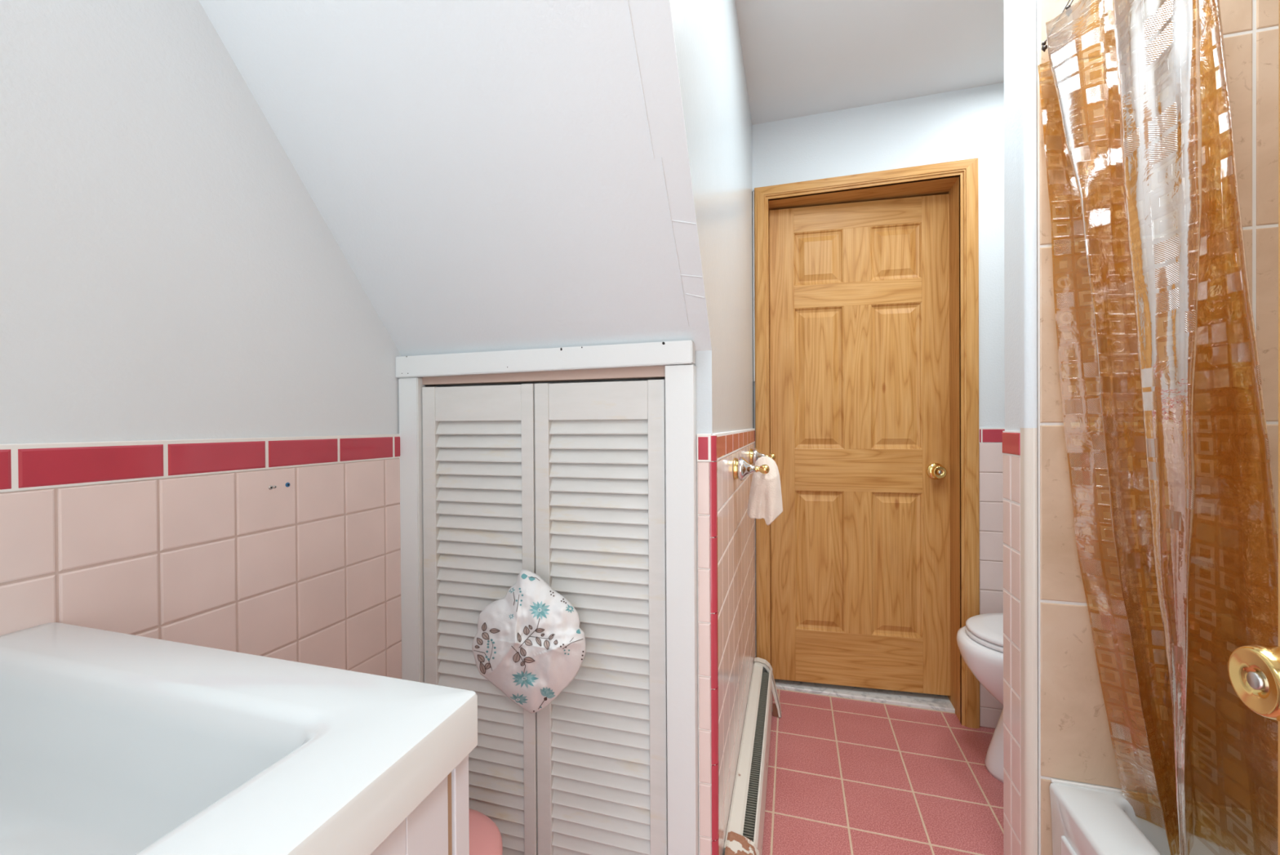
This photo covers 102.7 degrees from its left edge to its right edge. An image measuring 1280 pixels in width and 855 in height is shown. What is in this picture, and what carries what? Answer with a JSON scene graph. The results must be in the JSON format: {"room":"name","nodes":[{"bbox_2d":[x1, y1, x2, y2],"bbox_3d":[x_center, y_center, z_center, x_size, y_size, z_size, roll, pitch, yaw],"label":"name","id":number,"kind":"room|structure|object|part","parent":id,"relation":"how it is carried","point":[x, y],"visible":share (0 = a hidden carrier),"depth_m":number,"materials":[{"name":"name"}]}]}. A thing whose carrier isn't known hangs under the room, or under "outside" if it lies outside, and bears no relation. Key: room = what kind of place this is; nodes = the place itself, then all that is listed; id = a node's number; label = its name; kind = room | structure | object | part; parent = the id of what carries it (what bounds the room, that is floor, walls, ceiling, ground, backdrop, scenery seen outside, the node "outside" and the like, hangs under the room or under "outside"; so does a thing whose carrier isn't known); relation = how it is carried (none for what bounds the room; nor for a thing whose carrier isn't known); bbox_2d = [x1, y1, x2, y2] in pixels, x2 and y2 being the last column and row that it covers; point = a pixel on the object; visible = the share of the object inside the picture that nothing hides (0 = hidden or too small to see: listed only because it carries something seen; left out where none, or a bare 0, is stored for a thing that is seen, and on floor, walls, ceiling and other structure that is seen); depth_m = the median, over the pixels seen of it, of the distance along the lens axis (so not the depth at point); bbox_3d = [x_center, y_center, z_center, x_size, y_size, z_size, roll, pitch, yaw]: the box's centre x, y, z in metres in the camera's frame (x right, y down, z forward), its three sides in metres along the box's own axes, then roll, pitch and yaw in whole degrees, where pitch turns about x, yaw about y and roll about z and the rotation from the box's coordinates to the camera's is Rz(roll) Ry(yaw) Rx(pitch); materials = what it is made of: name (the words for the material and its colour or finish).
{"room":"bathroom","nodes":[
{"label":"bathroom","id":0,"kind":"room"},
{"bbox_2d":[0,0,401,678],"bbox_3d":[-0.790,-0.114,0.646,0.092,2.500,1.490,0,0,17],"label":"wall","id":1,"kind":"structure","parent":0,"point":[185,334],"depth_m":0.78,"materials":[{"name":"white paint"}]},
{"bbox_2d":[398,377,425,682],"bbox_3d":[-0.543,0.507,1.230,0.055,1.250,0.030,0,0,17],"label":"trim","id":2,"kind":"structure","parent":1,"relation":"attached to","point":[410,388],"depth_m":1.21,"materials":[{"name":"white paint"}]},
{"bbox_2d":[198,0,711,355],"bbox_3d":[-0.370,-0.753,0.726,0.804,1.207,1.070,0,0,17],"label":"ceiling","id":3,"kind":"structure","parent":0,"point":[491,175],"depth_m":0.88,"materials":[{"name":"white paint"}]},
{"bbox_2d":[425,377,665,386],"bbox_3d":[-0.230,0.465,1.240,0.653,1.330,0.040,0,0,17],"label":"door track","id":4,"kind":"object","parent":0,"point":[658,378],"depth_m":1.21,"materials":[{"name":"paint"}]},
{"bbox_2d":[422,383,537,854],"bbox_3d":[-0.374,0.511,1.175,0.294,1.216,0.059,0,0,17],"label":"louvered door","id":5,"kind":"structure","parent":4,"relation":"in","point":[479,474],"depth_m":1.18,"materials":[{"name":"white paint"}]},
{"bbox_3d":[-0.370,-0.055,1.186,0.227,0.080,0.026,0,0,17],"label":"rail","id":6,"kind":"part","parent":5,"relation":"part of","materials":[{"name":"white paint"}]},
{"bbox_2d":[471,568,585,712],"bbox_3d":[-0.249,0.451,1.050,0.268,0.303,0.089,0,0,17],"label":"cap","id":7,"kind":"object","parent":5,"relation":"hanging from","point":[529,642],"visible":1,"depth_m":1.04,"materials":[{"name":"white fabric"}]},
{"bbox_2d":[670,0,755,854],"bbox_3d":[0.142,-0.097,1.177,0.102,2.450,2.238,0,0,17],"label":"wall","id":8,"kind":"structure","parent":0,"point":[717,120],"depth_m":1.15,"materials":[{"name":"white paint"}]},
{"bbox_2d":[422,365,665,385],"bbox_3d":[-0.227,-0.115,1.153,0.598,0.024,0.038,0,0,17],"label":"trim","id":9,"kind":"structure","parent":8,"relation":"attached to","point":[659,371],"depth_m":1.12,"materials":[{"name":"beige paint"}]},
{"bbox_2d":[395,340,695,377],"bbox_3d":[-0.234,-0.146,1.131,0.714,0.052,0.036,0,0,17],"label":"trim","id":10,"kind":"structure","parent":8,"relation":"attached to","point":[678,352],"depth_m":1.10,"materials":[{"name":"white paint"}]},
{"bbox_2d":[534,379,667,854],"bbox_3d":[-0.085,0.510,1.105,0.296,1.216,0.028,0,0,17],"label":"louvered door","id":11,"kind":"structure","parent":8,"relation":"in","point":[600,446],"depth_m":1.09,"materials":[{"name":"white paint"}]},
{"bbox_3d":[-0.089,-0.057,1.102,0.226,0.080,0.026,0,0,17],"label":"rail","id":12,"kind":"part","parent":11,"relation":"part of","materials":[{"name":"white paint"}]},
{"bbox_2d":[665,364,698,854],"bbox_3d":[0.086,0.502,1.045,0.058,1.254,0.034,0,0,17],"label":"trim","id":13,"kind":"structure","parent":8,"relation":"attached to","point":[681,462],"depth_m":1.03,"materials":[{"name":"white paint"}]},
{"bbox_2d":[724,657,781,854],"bbox_3d":[0.363,1.020,1.547,0.104,0.209,0.999,0,0,17],"label":"baseboard heater","id":14,"kind":"object","parent":8,"relation":"attached to","point":[745,825],"visible":1,"depth_m":1.43,"materials":[{"name":"white metal"}]},
{"bbox_3d":[0.387,1.025,1.582,0.009,0.162,0.910,0,0,17],"label":"panel","id":15,"kind":"part","parent":14,"relation":"part of","materials":[{"name":"white metal"}]},
{"bbox_2d":[733,447,775,480],"bbox_3d":[0.373,0.108,1.617,0.092,0.064,0.604,0,0,17],"label":"towel bar","id":16,"kind":"object","parent":8,"relation":"attached to","point":[742,468],"visible":0.88,"depth_m":1.35,"materials":[{"name":"gold metal"}]},
{"bbox_3d":[0.257,0.110,1.369,0.010,0.059,0.059,0,0,17],"label":"post","id":17,"kind":"part","parent":16,"relation":"part of","materials":[{"name":"gold metal"}]},
{"bbox_3d":[0.411,0.107,1.887,0.010,0.059,0.059,0,0,17],"label":"post","id":18,"kind":"part","parent":16,"relation":"part of","materials":[{"name":"gold metal"}]},
{"bbox_2d":[746,456,782,524],"bbox_3d":[0.347,0.171,1.424,0.096,0.182,0.108,0,0,17],"label":"washcloth","id":19,"kind":"object","parent":16,"relation":"hanging from","point":[765,499],"visible":0.94,"depth_m":1.38,"materials":[{"name":"beige fabric"}]},
{"bbox_2d":[735,0,1004,124],"bbox_3d":[0.462,-1.307,0.871,2.400,0.100,2.650,0,0,17],"label":"ceiling","id":20,"kind":"structure","parent":0,"point":[802,58],"depth_m":1.71,"materials":[{"name":"white paint"}]},
{"bbox_2d":[751,82,1004,728],"bbox_3d":[1.190,-0.108,2.001,1.660,2.450,0.141,0,0,17],"label":"wall","id":21,"kind":"structure","parent":0,"point":[968,123],"depth_m":1.92,"materials":[{"name":"white paint"}]},
{"bbox_2d":[768,193,950,695],"bbox_3d":[0.901,0.074,2.119,0.700,2.017,0.094,0,0,12],"label":"door","id":22,"kind":"structure","parent":21,"relation":"in","point":[860,291],"depth_m":2.13,"materials":[{"name":"brown wood"}]},
{"bbox_3d":[0.754,-0.717,2.171,0.198,0.225,0.024,0,0,12],"label":"panel","id":23,"kind":"part","parent":22,"relation":"part of","materials":[{"name":"brown wood"}]},
{"bbox_3d":[0.757,-0.208,2.174,0.198,0.597,0.024,0,0,12],"label":"panel","id":24,"kind":"part","parent":22,"relation":"part of","materials":[{"name":"brown wood"}]},
{"bbox_3d":[0.762,0.565,2.178,0.198,0.593,0.024,0,0,12],"label":"panel","id":25,"kind":"part","parent":22,"relation":"part of","materials":[{"name":"brown wood"}]},
{"bbox_3d":[1.050,-0.718,2.107,0.194,0.225,0.024,0,0,12],"label":"panel","id":26,"kind":"part","parent":22,"relation":"part of","materials":[{"name":"brown wood"}]},
{"bbox_3d":[1.053,-0.210,2.110,0.194,0.597,0.024,0,0,12],"label":"panel","id":27,"kind":"part","parent":22,"relation":"part of","materials":[{"name":"brown wood"}]},
{"bbox_3d":[1.057,0.563,2.114,0.194,0.593,0.024,0,0,12],"label":"panel","id":28,"kind":"part","parent":22,"relation":"part of","materials":[{"name":"brown wood"}]},
{"bbox_3d":[1.186,0.176,2.035,0.054,0.054,0.049,0,0,12],"label":"knob","id":29,"kind":"part","parent":22,"relation":"part of","materials":[{"name":"gold metal"}]},
{"bbox_2d":[754,157,979,728],"bbox_3d":[0.900,0.061,2.118,0.812,2.115,0.230,0,0,17],"label":"door frame","id":30,"kind":"structure","parent":21,"relation":"attached to","point":[967,170],"depth_m":1.98,"materials":[{"name":"brown wood"}]},
{"bbox_2d":[761,688,1004,854],"bbox_3d":[0.398,1.169,0.620,2.400,0.080,3.800,0,0,17],"label":"floor","id":31,"kind":"structure","parent":0,"point":[846,775],"depth_m":1.62,"materials":[{"name":"pink tile"}]},
{"bbox_2d":[369,754,469,854],"bbox_3d":[-0.520,0.716,0.268,0.636,0.842,0.600,0,0,17],"label":"vanity cabinet","id":32,"kind":"object","parent":31,"relation":"on","point":[439,824],"visible":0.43,"depth_m":0.43,"materials":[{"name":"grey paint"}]},
{"bbox_2d":[0,622,477,854],"bbox_3d":[-0.530,0.311,0.269,0.620,0.134,0.608,0,0,17],"label":"vanity sink","id":33,"kind":"object","parent":32,"relation":"in","point":[112,742],"visible":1,"depth_m":0.46,"materials":[{"name":"white ceramic"}]},
{"bbox_3d":[-0.251,0.673,0.184,0.019,0.746,0.548,0,0,17],"label":"door","id":34,"kind":"part","parent":32,"relation":"part of","materials":[{"name":"grey paint"}]},
{"bbox_3d":[-0.450,0.714,0.550,0.610,0.842,0.020,0,0,17],"label":"panel","id":35,"kind":"part","parent":32,"relation":"part of","materials":[{"name":"grey paint"}]},
{"bbox_2d":[468,808,502,854],"bbox_3d":[-0.381,0.957,0.950,0.246,0.351,0.246,0,0,17],"label":"wastebasket","id":36,"kind":"object","parent":31,"relation":"on","point":[485,836],"visible":0.34,"depth_m":0.98,"materials":[{"name":"pink plastic"}]},
{"bbox_2d":[773,678,955,712],"bbox_3d":[0.918,1.113,2.169,0.732,0.017,0.134,0,0,17],"label":"threshold","id":37,"kind":"object","parent":31,"relation":"on","point":[917,700],"visible":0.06,"depth_m":2.12,"materials":[{"name":"white stone"}]},
{"bbox_2d":[956,613,1003,782],"bbox_3d":[1.424,0.722,1.590,0.764,0.792,0.420,0,0,17],"label":"toilet","id":38,"kind":"object","parent":31,"relation":"on","point":[980,642],"visible":0.13,"depth_m":1.63,"materials":[{"name":"white ceramic"}]},
{"bbox_3d":[1.333,0.800,1.617,0.574,0.227,0.368,0,0,17],"label":"bowl","id":39,"kind":"part","parent":38,"relation":"part of","materials":[{"name":"white ceramic"}]},
{"bbox_3d":[1.311,0.678,1.623,0.479,0.015,0.350,0,0,17],"label":"seat","id":40,"kind":"part","parent":38,"relation":"part of","materials":[{"name":"white plastic"}]},
{"bbox_3d":[1.312,0.657,1.623,0.477,0.022,0.348,0,0,17],"label":"lid","id":41,"kind":"part","parent":38,"relation":"part of","materials":[{"name":"white plastic"}]},
{"bbox_2d":[1048,777,1241,854],"bbox_3d":[1.037,0.945,0.275,0.774,0.366,1.516,0,0,17],"label":"bathtub","id":42,"kind":"object","parent":31,"relation":"on","point":[1086,819],"visible":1,"depth_m":1.02,"materials":[{"name":"white ceramic"}]},
{"bbox_3d":[0.677,0.955,0.394,0.016,0.228,1.378,0,0,17],"label":"apron panel","id":43,"kind":"part","parent":42,"relation":"part of","materials":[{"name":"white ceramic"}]},
{"bbox_2d":[1227,0,1279,854],"bbox_3d":[0.433,0.112,0.079,0.096,2.020,0.776,0,0,17],"label":"door","id":44,"kind":"structure","parent":31,"relation":"on","point":[1253,670],"depth_m":0.41,"materials":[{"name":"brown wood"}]},
{"bbox_3d":[0.504,0.198,0.394,0.050,0.055,0.055,0,0,17],"label":"knob","id":45,"kind":"part","parent":44,"relation":"part of","materials":[{"name":"gold metal"}]},
{"bbox_2d":[1002,0,1278,854],"bbox_3d":[1.298,-0.103,1.052,0.912,2.450,0.141,0,0,17],"label":"wall partition","id":46,"kind":"structure","parent":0,"point":[1055,723],"depth_m":1.10,"materials":[{"name":"beige tile"}]},
{"bbox_3d":[0.107,-0.089,-0.340,2.400,2.450,0.090,0,0,17],"label":"wall","id":47,"kind":"structure","parent":0,"visible":0},
{"bbox_3d":[0.721,-0.946,0.332,0.060,0.060,1.560,0,0,17],"label":"curtain rod","id":48,"kind":"object","parent":47,"relation":"attached to","visible":0},
{"bbox_2d":[1041,0,1070,52],"bbox_3d":[0.897,-0.878,1.061,0.110,0.179,0.010,0,0,17],"label":"curtain hook","id":49,"kind":"object","parent":48,"relation":"hanging from","point":[1044,46],"visible":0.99,"depth_m":1.07,"materials":[{"name":"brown metal"}]},
{"bbox_2d":[1037,0,1278,854],"bbox_3d":[0.956,-0.025,0.843,0.360,1.630,0.452,0,0,17],"label":"shower curtain","id":50,"kind":"object","parent":49,"relation":"hanging from","point":[1173,246],"visible":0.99,"depth_m":0.85,"materials":[{"name":"orange plastic"}]},
{"bbox_2d":[1065,0,1073,9],"bbox_3d":[0.894,-0.895,1.014,0.087,0.145,0.010,0,0,17],"label":"curtain hook","id":51,"kind":"object","parent":48,"relation":"hanging from","point":[1070,3],"visible":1,"depth_m":1.02,"materials":[{"name":"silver metal"}]}
]}

